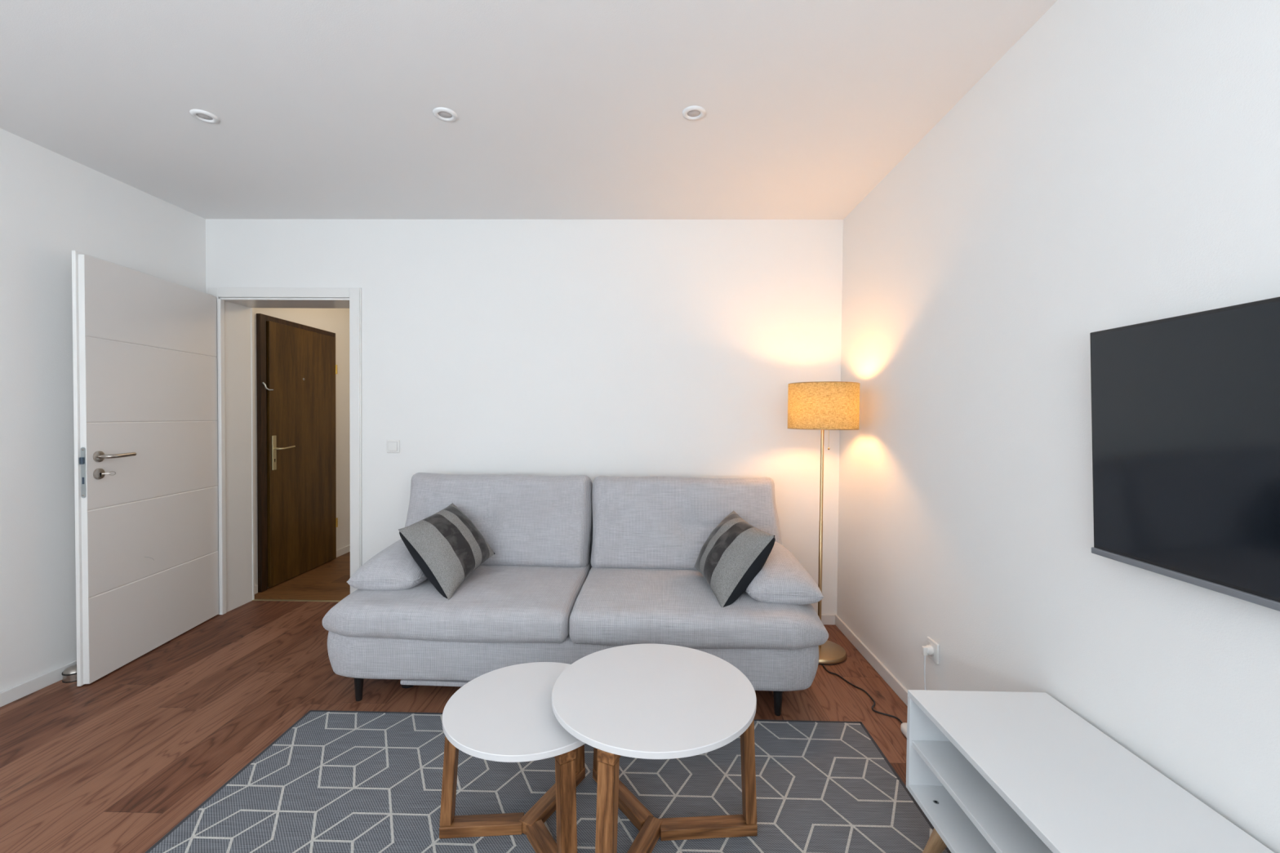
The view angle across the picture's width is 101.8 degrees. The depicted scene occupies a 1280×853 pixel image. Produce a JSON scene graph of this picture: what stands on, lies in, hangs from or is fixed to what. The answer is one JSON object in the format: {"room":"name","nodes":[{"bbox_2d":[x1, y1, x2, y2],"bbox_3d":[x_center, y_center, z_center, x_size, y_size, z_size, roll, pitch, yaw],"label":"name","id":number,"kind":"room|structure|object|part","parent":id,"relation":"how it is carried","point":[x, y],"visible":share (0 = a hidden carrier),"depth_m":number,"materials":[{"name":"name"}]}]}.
{"room":"living room","nodes":[
{"label":"living room","id":0,"kind":"room"},
{"bbox_2d":[0,128,350,692],"bbox_3d":[-2.796,-0.032,2.052,0.112,2.484,7.850,1,1,1],"label":"wall","id":1,"kind":"structure","parent":0,"point":[53,205],"depth_m":2.43,"materials":[{"name":"paint"}]},
{"bbox_2d":[0,660,76,707],"bbox_3d":[-2.784,1.205,0.765,0.013,0.062,5.030,1,1,1],"label":"baseboard","id":2,"kind":"structure","parent":1,"relation":"attached to","point":[11,695],"depth_m":2.35,"materials":[{"name":"white wood"}]},
{"bbox_2d":[254,584,257,594],"bbox_3d":[-2.712,1.149,3.611,0.013,0.062,0.145,1,1,1],"label":"baseboard","id":3,"kind":"structure","parent":1,"relation":"attached to","point":[255,585],"depth_m":3.67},
{"bbox_2d":[256,313,337,592],"bbox_3d":[-2.647,0.183,4.117,0.103,1.975,0.880,1,1,1],"label":"door","id":4,"kind":"structure","parent":1,"relation":"in","point":[297,521],"depth_m":4.02,"materials":[{"name":"brown wood"}]},
{"bbox_3d":[-2.668,0.192,3.794,0.008,0.252,0.038,1,1,1],"label":"plate","id":5,"kind":"part","parent":4,"relation":"part of","materials":[{"name":"gold metal"}]},
{"bbox_3d":[-2.634,0.157,3.857,0.065,0.024,0.144,1,1,1],"label":"handle","id":6,"kind":"part","parent":4,"relation":"part of","materials":[{"name":"gold metal"}]},
{"bbox_2d":[336,544,350,557],"bbox_3d":[-2.677,1.118,5.236,0.013,0.062,1.325,1,1,1],"label":"baseboard","id":7,"kind":"structure","parent":1,"relation":"attached to","point":[345,549],"depth_m":4.70,"materials":[{"name":"white wood"}]},
{"bbox_2d":[254,551,350,600],"bbox_3d":[-1.768,1.167,4.700,1.895,0.001,2.360,1,1,1],"label":"floor","id":8,"kind":"structure","parent":0,"point":[328,580],"depth_m":3.86,"materials":[{"name":"brown wood"}]},
{"bbox_2d":[0,600,907,852],"bbox_3d":[-0.812,1.252,0.829,4.054,0.001,5.340,1,1,1],"label":"floor","id":9,"kind":"structure","parent":0,"point":[113,763],"depth_m":2.19,"materials":[{"name":"brown wood"}]},
{"bbox_2d":[62,664,76,683],"bbox_3d":[-2.694,1.172,2.483,0.089,0.062,0.089,1,1,1],"label":"door stop","id":10,"kind":"object","parent":9,"relation":"on","point":[69,674],"visible":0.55,"depth_m":2.45,"materials":[{"name":"silver metal"}]},
{"bbox_2d":[145,710,951,852],"bbox_3d":[-0.259,1.243,1.393,2.336,0.007,1.614,1,1,1],"label":"rug","id":11,"kind":"object","parent":9,"relation":"on","point":[333,781],"visible":0.65,"depth_m":1.74,"materials":[{"name":"grey fabric"}]},
{"bbox_2d":[439,662,585,852],"bbox_3d":[-0.340,1.037,1.594,0.524,0.395,0.510,1,1,1],"label":"coffee table","id":12,"kind":"object","parent":11,"relation":"on","point":[506,714],"visible":0.71,"depth_m":1.54,"materials":[{"name":"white wood"}]},
{"bbox_3d":[-0.574,1.041,1.575,0.051,0.311,0.046,0,1,-4],"label":"leg","id":13,"kind":"part","parent":12,"relation":"part of","materials":[{"name":"brown wood"}]},
{"bbox_3d":[-0.480,1.216,1.586,0.244,0.034,0.048,0,1,-4],"label":"rail","id":14,"kind":"part","parent":12,"relation":"part of","materials":[{"name":"brown wood"}]},
{"bbox_3d":[-0.253,1.220,1.477,0.048,0.035,0.244,0,1,-34],"label":"rail","id":15,"kind":"part","parent":12,"relation":"part of","materials":[{"name":"brown wood"}]},
{"bbox_3d":[-0.280,1.214,1.704,0.048,0.036,0.296,1,1,27],"label":"rail","id":16,"kind":"part","parent":12,"relation":"part of","materials":[{"name":"brown wood"}]},
{"bbox_3d":[-0.255,0.875,1.477,0.048,0.030,0.226,0,1,-34],"label":"rail","id":17,"kind":"part","parent":12,"relation":"part of","materials":[{"name":"brown wood"}]},
{"bbox_3d":[-0.197,1.048,1.394,0.046,0.311,0.051,0,1,-34],"label":"leg","id":18,"kind":"part","parent":12,"relation":"part of","materials":[{"name":"brown wood"}]},
{"bbox_3d":[-0.223,1.040,1.808,0.046,0.311,0.051,1,1,27],"label":"leg","id":19,"kind":"part","parent":12,"relation":"part of","materials":[{"name":"brown wood"}]},
{"bbox_2d":[551,644,757,852],"bbox_3d":[0.047,1.012,1.570,0.621,0.453,0.605,1,1,1],"label":"coffee table","id":20,"kind":"object","parent":11,"relation":"on","point":[643,701],"visible":1,"depth_m":1.51,"materials":[{"name":"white wood"}]},
{"bbox_3d":[-0.130,1.011,1.809,0.046,0.369,0.049,0,1,-35],"label":"leg","id":21,"kind":"part","parent":20,"relation":"part of","materials":[{"name":"brown wood"}]},
{"bbox_3d":[-0.084,1.022,1.304,0.046,0.369,0.049,1,1,25],"label":"leg","id":22,"kind":"part","parent":20,"relation":"part of","materials":[{"name":"brown wood"}]},
{"bbox_3d":[-0.017,0.820,1.442,0.048,0.030,0.330,1,1,25],"label":"rail","id":23,"kind":"part","parent":20,"relation":"part of","materials":[{"name":"brown wood"}]},
{"bbox_3d":[-0.062,1.217,1.714,0.048,0.035,0.294,0,1,-35],"label":"rail","id":24,"kind":"part","parent":20,"relation":"part of","materials":[{"name":"brown wood"}]},
{"bbox_3d":[-0.024,1.222,1.442,0.048,0.036,0.346,1,1,25],"label":"rail","id":25,"kind":"part","parent":20,"relation":"part of","materials":[{"name":"brown wood"}]},
{"bbox_3d":[0.207,1.222,1.587,0.294,0.034,0.048,0,1,-4],"label":"rail","id":26,"kind":"part","parent":20,"relation":"part of","materials":[{"name":"brown wood"}]},
{"bbox_3d":[0.330,1.020,1.592,0.049,0.369,0.046,0,1,-4],"label":"leg","id":27,"kind":"part","parent":20,"relation":"part of","materials":[{"name":"brown wood"}]},
{"bbox_2d":[322,472,828,715],"bbox_3d":[-0.289,0.749,2.664,2.246,0.944,0.930,1,1,3],"label":"sofa","id":28,"kind":"object","parent":9,"relation":"on","point":[579,568],"visible":0.85,"depth_m":2.37,"materials":[{"name":"grey fabric"}]},
{"bbox_3d":[-1.252,1.159,2.317,0.042,0.120,0.042,1,1,3],"label":"leg","id":29,"kind":"part","parent":28,"relation":"part of","materials":[{"name":"black wood"}]},
{"bbox_2d":[347,538,426,591],"bbox_3d":[-1.171,0.668,2.658,0.369,0.204,0.520,1,1,3],"label":"cushion","id":30,"kind":"object","parent":28,"relation":"on","point":[393,568],"depth_m":2.42,"materials":[{"name":"grey fabric"}]},
{"bbox_2d":[398,502,494,599],"bbox_3d":[-0.950,0.593,2.560,0.318,0.357,0.435,1,1,13],"label":"throw pillow","id":31,"kind":"object","parent":28,"relation":"on","point":[446,546],"visible":1,"depth_m":2.45,"materials":[{"name":"grey fabric"}]},
{"bbox_2d":[322,555,591,643],"bbox_3d":[-0.850,0.839,2.692,1.123,0.181,0.930,1,1,3],"label":"seat cushion","id":32,"kind":"object","parent":28,"relation":"on","point":[499,602],"depth_m":2.27,"materials":[{"name":"grey fabric"}]},
{"bbox_2d":[404,472,592,567],"bbox_3d":[-0.801,0.528,2.939,1.061,0.523,0.242,1,-10,3],"label":"cushion","id":33,"kind":"object","parent":28,"relation":"on","point":[527,521],"depth_m":2.83,"materials":[{"name":"grey fabric"}]},
{"bbox_3d":[-0.270,0.642,3.092,1.920,0.540,0.060,1,1,3],"label":"backrest frame","id":34,"kind":"part","parent":28,"relation":"part of","materials":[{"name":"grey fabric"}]},
{"bbox_2d":[590,475,782,569],"bbox_3d":[0.251,0.538,2.891,1.046,0.523,0.242,1,-10,3],"label":"cushion","id":35,"kind":"object","parent":28,"relation":"on","point":[637,522],"depth_m":2.79,"materials":[{"name":"grey fabric"}]},
{"bbox_2d":[568,567,828,649],"bbox_3d":[0.272,0.850,2.640,1.121,0.181,0.930,1,1,3],"label":"seat cushion","id":36,"kind":"object","parent":28,"relation":"on","point":[609,607],"depth_m":2.22,"materials":[{"name":"grey fabric"}]},
{"bbox_2d":[694,510,775,607],"bbox_3d":[0.442,0.617,2.502,0.290,0.354,0.438,0,1,-13],"label":"throw pillow","id":37,"kind":"object","parent":28,"relation":"on","point":[735,551],"visible":0.99,"depth_m":2.35,"materials":[{"name":"grey fabric"}]},
{"bbox_3d":[0.475,0.646,2.504,0.127,0.397,0.455,40,-2,-16],"label":"panel","id":38,"kind":"part","parent":37,"relation":"part of","materials":[{"name":"black fabric"}]},
{"bbox_3d":[0.592,1.177,2.233,0.042,0.120,0.042,1,1,3],"label":"leg","id":39,"kind":"part","parent":28,"relation":"part of","materials":[{"name":"black wood"}]},
{"bbox_2d":[745,541,822,604],"bbox_3d":[0.636,0.689,2.538,0.369,0.204,0.520,1,1,3],"label":"cushion","id":40,"kind":"object","parent":28,"relation":"on","point":[782,580],"depth_m":2.31,"materials":[{"name":"grey fabric"}]},
{"bbox_2d":[786,381,860,592],"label":"floor lamp","id":41,"kind":"object","parent":9,"relation":"on","point":[824,406],"depth_m":2.65,"materials":[{"name":"beige fabric"}]},
{"bbox_3d":[0.982,-0.108,2.794,0.362,0.240,0.362,1,1,1],"label":"lamp shade","id":42,"kind":"part","parent":41,"relation":"part of","materials":[{"name":"fabric"}]},
{"bbox_2d":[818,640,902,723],"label":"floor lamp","id":43,"kind":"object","parent":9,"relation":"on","point":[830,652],"depth_m":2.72,"materials":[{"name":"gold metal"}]},
{"bbox_3d":[1.021,1.226,2.393,0.068,0.022,0.641,0,1,-12],"label":"power cord","id":44,"kind":"part","parent":43,"relation":"part of","materials":[{"name":"black plastic"}]},
{"bbox_2d":[900,722,906,737],"bbox_3d":[1.081,1.227,1.999,0.052,0.038,0.260,1,1,1],"label":"power strip","id":45,"kind":"object","parent":9,"relation":"on","point":[904,726],"visible":0.22,"depth_m":2.09,"materials":[{"name":"white plastic"}]},
{"bbox_2d":[906,689,1274,852],"bbox_3d":[0.953,1.022,0.781,0.393,0.490,1.448,1,1,1],"label":"media console","id":46,"kind":"object","parent":9,"relation":"on","point":[990,771],"visible":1,"depth_m":1.19,"materials":[{"name":"white laminate"}]},
{"bbox_3d":[0.969,0.905,1.495,0.393,0.253,0.016,1,1,1],"label":"panel","id":47,"kind":"part","parent":46,"relation":"part of","materials":[{"name":"white laminate"}]},
{"bbox_3d":[0.831,1.145,1.443,0.052,0.209,0.052,0,24,-33],"label":"leg","id":48,"kind":"part","parent":46,"relation":"part of","materials":[{"name":"brown wood"}]},
{"bbox_3d":[0.952,1.054,0.782,0.393,0.016,1.448,1,1,1],"label":"panel","id":49,"kind":"part","parent":46,"relation":"part of","materials":[{"name":"white laminate"}]},
{"bbox_2d":[911,740,1053,852],"bbox_3d":[0.959,0.916,1.137,0.377,0.016,0.700,1,1,1],"label":"shelf","id":50,"kind":"object","parent":46,"relation":"attached to","point":[1004,830],"depth_m":1.26,"materials":[{"name":"white laminate"}]},
{"bbox_2d":[205,218,843,614],"bbox_3d":[-0.747,-0.039,3.354,4.154,2.484,0.240,1,1,1],"label":"wall","id":51,"kind":"structure","parent":0,"point":[593,348],"depth_m":3.22,"materials":[{"name":"paint"}]},
{"bbox_2d":[207,287,361,614],"bbox_3d":[-2.220,0.160,3.386,0.962,2.059,0.278,1,1,1],"label":"trim","id":52,"kind":"structure","parent":51,"relation":"attached to","point":[234,310],"depth_m":3.32,"materials":[{"name":"white paint"}]},
{"bbox_2d":[71,250,218,686],"bbox_3d":[-2.615,0.192,2.818,0.176,2.002,0.874,0,1,-6],"label":"door","id":53,"kind":"structure","parent":52,"relation":"attached to","point":[144,345],"depth_m":2.69,"materials":[{"name":"paint"}]},
{"bbox_3d":[-2.564,0.213,2.396,0.019,0.235,0.002,0,1,-6],"label":"lock plate","id":54,"kind":"part","parent":53,"relation":"part of","materials":[{"name":"metal"}]},
{"bbox_3d":[-2.528,0.139,2.516,0.068,0.022,0.138,0,1,-6],"label":"handle","id":55,"kind":"part","parent":53,"relation":"part of","materials":[{"name":"metal"}]},
{"bbox_3d":[-2.643,0.175,3.525,0.046,2.015,0.018,1,1,1],"label":"hall casing","id":56,"kind":"part","parent":52,"relation":"part of","materials":[{"name":"white wood"}]},
{"bbox_2d":[252,599,340,602],"bbox_3d":[-2.223,1.184,3.534,0.820,0.004,0.022,1,1,1],"label":"trim","id":57,"kind":"structure","parent":51,"relation":"attached to","point":[282,600],"depth_m":3.53,"materials":[{"name":"brown wood"}]},
{"bbox_2d":[386,440,399,453],"bbox_3d":[-1.542,0.124,3.247,0.081,0.081,0.014,1,1,1],"label":"light switch","id":58,"kind":"object","parent":51,"relation":"attached to","point":[393,446],"visible":1,"depth_m":3.24,"materials":[{"name":"white plastic"}]},
{"bbox_2d":[817,613,835,625],"bbox_3d":[-0.274,1.179,3.241,2.954,0.062,0.013,1,1,1],"label":"baseboard","id":59,"kind":"structure","parent":51,"relation":"attached to","point":[829,620],"depth_m":3.20,"materials":[{"name":"white wood"}]},
{"bbox_2d":[0,0,1057,219],"bbox_3d":[-0.790,-1.281,0.754,4.154,0.100,5.390,1,1,1],"label":"ceiling","id":60,"kind":"structure","parent":0,"point":[565,109],"depth_m":1.97,"materials":[{"name":"paint"}]},
{"bbox_2d":[189,109,219,123],"bbox_3d":[-1.774,-1.262,2.120,0.093,0.008,0.093,1,1,1],"label":"recessed light","id":61,"kind":"object","parent":60,"relation":"in","point":[202,115],"visible":1,"depth_m":2.12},
{"bbox_2d":[432,106,457,121],"bbox_3d":[-0.783,-1.253,2.092,0.093,0.008,0.093,1,1,1],"label":"recessed light","id":62,"kind":"object","parent":60,"relation":"in","point":[446,114],"visible":1,"depth_m":2.09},
{"bbox_2d":[682,105,705,119],"bbox_3d":[0.214,-1.243,2.067,0.093,0.008,0.093,1,1,1],"label":"recessed light","id":63,"kind":"object","parent":60,"relation":"in","point":[695,112],"visible":1,"depth_m":2.06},
{"bbox_2d":[836,0,1279,852],"bbox_3d":[1.222,0.032,0.617,0.100,2.484,5.150,1,1,1],"label":"wall","id":64,"kind":"structure","parent":0,"point":[1118,165],"depth_m":1.48,"materials":[{"name":"paint"}]},
{"bbox_2d":[835,614,907,706],"bbox_3d":[1.156,1.242,0.692,0.013,0.062,5.050,1,1,1],"label":"baseboard","id":65,"kind":"structure","parent":64,"relation":"attached to","point":[900,690],"depth_m":2.64,"materials":[{"name":"white wood"}]},
{"bbox_2d":[921,644,933,690],"bbox_3d":[1.165,1.063,2.097,0.036,0.346,0.082,1,1,1],"label":"plug","id":66,"kind":"object","parent":64,"relation":"attached to","point":[928,650],"visible":0.76,"depth_m":2.11,"materials":[{"name":"white plastic"}]},
{"bbox_2d":[926,636,939,664],"bbox_3d":[1.190,0.910,2.115,0.012,0.081,0.081,1,1,1],"label":"wall socket","id":67,"kind":"object","parent":64,"relation":"attached to","point":[935,657],"visible":0.75,"depth_m":2.09,"materials":[{"name":"white plastic"}]},
{"bbox_2d":[1089,296,1279,611],"bbox_3d":[1.142,0.052,0.814,0.076,0.551,0.972,1,1,1],"label":"television","id":68,"kind":"object","parent":64,"relation":"attached to","point":[1185,409],"visible":1,"depth_m":1.05,"materials":[{"name":"black"}]}
]}

